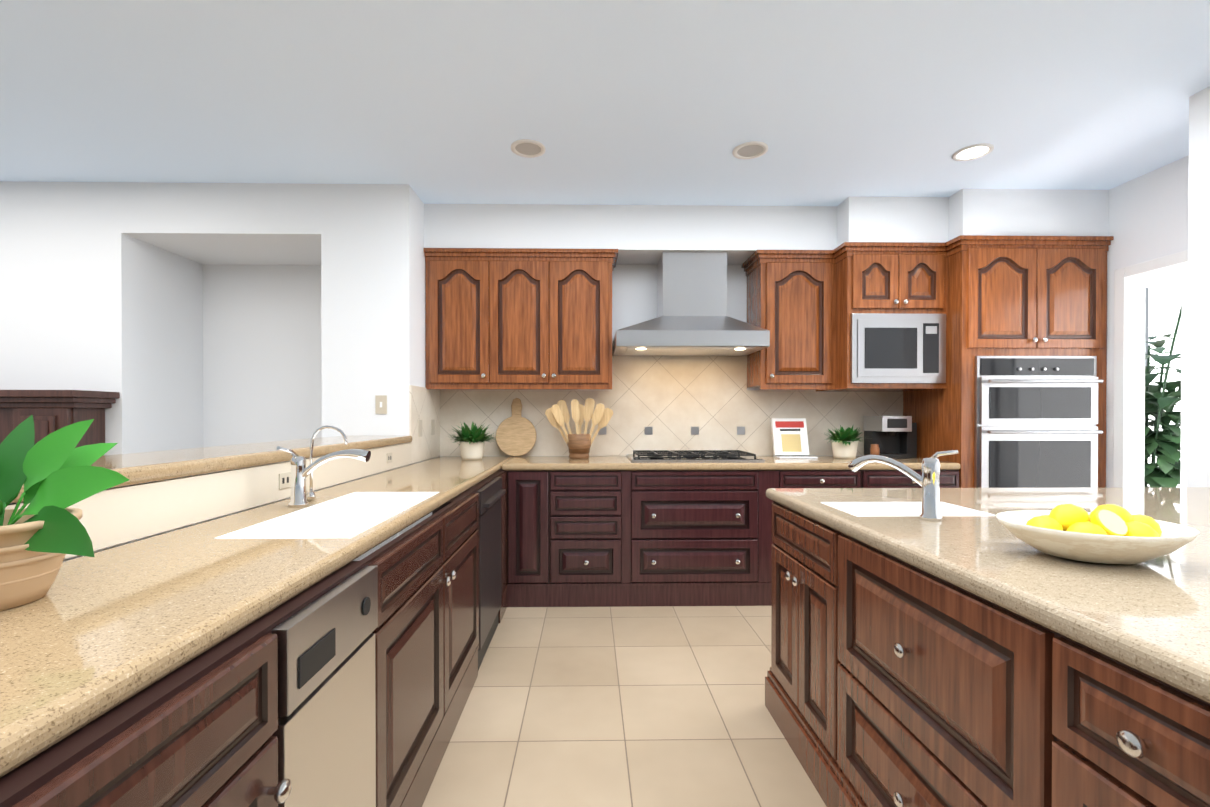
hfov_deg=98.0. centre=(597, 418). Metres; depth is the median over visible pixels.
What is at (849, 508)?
sink
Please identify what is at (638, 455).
cooktop
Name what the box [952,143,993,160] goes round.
recessed light
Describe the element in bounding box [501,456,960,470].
countertop
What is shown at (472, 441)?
herb pot
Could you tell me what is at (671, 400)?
backsplash
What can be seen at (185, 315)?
wall
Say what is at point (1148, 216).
wall
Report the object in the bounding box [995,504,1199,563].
lemon bowl
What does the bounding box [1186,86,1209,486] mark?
wall
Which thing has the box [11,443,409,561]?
wall
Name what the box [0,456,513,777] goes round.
countertop
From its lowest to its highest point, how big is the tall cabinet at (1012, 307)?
2.360 m
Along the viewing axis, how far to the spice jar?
3.67 m
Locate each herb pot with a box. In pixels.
[446,421,497,459]
[821,425,864,458]
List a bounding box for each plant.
[0,415,128,610]
[1144,304,1181,486]
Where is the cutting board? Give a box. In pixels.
[496,398,535,455]
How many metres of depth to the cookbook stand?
3.85 m
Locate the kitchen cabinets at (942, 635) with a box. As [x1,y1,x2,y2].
[0,235,1209,806]
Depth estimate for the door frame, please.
3.27 m
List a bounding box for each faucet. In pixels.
[277,425,370,506]
[847,450,957,520]
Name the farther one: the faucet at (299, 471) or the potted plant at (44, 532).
the faucet at (299, 471)
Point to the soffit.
(651, 234)
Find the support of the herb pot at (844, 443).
on the kitchen cabinets at (942, 635)
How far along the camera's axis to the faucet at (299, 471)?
1.77 m
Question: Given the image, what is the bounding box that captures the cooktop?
[627,450,764,461]
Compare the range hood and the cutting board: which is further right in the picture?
the range hood
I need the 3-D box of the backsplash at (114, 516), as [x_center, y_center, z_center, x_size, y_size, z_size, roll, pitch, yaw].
[-1.121,0.060,-0.092,0.012,0.495,8.100,0,0,-1]
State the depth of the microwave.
3.48 m
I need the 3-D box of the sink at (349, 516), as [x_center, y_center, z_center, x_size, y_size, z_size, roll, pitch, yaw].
[-0.790,0.393,1.696,0.335,0.196,0.780,0,0,-1]
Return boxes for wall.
[0,181,438,464]
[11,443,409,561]
[439,264,863,469]
[1106,155,1188,487]
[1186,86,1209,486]
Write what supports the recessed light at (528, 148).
in the ceiling
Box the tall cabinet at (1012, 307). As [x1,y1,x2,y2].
[903,235,1113,487]
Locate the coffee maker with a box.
[863,416,916,458]
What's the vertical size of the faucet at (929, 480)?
0.206 m
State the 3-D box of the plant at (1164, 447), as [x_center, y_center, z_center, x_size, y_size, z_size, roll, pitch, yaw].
[4.247,0.193,3.978,0.969,1.984,0.999,0,0,-1]
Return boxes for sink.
[214,492,438,560]
[821,502,994,515]
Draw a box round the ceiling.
[0,0,1209,287]
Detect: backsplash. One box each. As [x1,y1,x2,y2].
[5,385,440,558]
[441,349,902,455]
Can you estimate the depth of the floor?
2.12 m
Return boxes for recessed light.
[511,139,545,157]
[732,141,767,159]
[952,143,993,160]
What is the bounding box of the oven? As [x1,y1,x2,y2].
[974,356,1102,487]
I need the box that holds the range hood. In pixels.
[613,252,769,355]
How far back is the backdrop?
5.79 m
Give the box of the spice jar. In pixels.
[870,444,879,454]
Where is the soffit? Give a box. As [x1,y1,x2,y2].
[424,189,1108,264]
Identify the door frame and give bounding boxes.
[1113,250,1187,487]
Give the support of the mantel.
on the floor
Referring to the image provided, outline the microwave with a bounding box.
[850,313,945,382]
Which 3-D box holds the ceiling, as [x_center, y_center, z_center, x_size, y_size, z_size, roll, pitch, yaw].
[0.796,-1.504,0.881,13.500,0.100,10.000,0,0,-1]
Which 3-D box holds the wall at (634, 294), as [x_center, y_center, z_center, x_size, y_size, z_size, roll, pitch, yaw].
[0.813,-0.137,4.065,5.220,2.670,0.150,0,0,-1]
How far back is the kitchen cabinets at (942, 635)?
1.59 m
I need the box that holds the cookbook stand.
[771,418,817,458]
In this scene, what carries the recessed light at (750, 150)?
in the ceiling
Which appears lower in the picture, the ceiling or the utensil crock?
the utensil crock
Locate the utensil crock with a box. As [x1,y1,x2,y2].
[545,398,612,458]
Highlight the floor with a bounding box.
[422,606,825,806]
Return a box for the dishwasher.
[476,477,505,669]
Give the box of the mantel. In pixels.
[0,390,119,455]
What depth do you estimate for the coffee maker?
3.76 m
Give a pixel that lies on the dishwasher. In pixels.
(490, 491)
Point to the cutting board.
(516, 432)

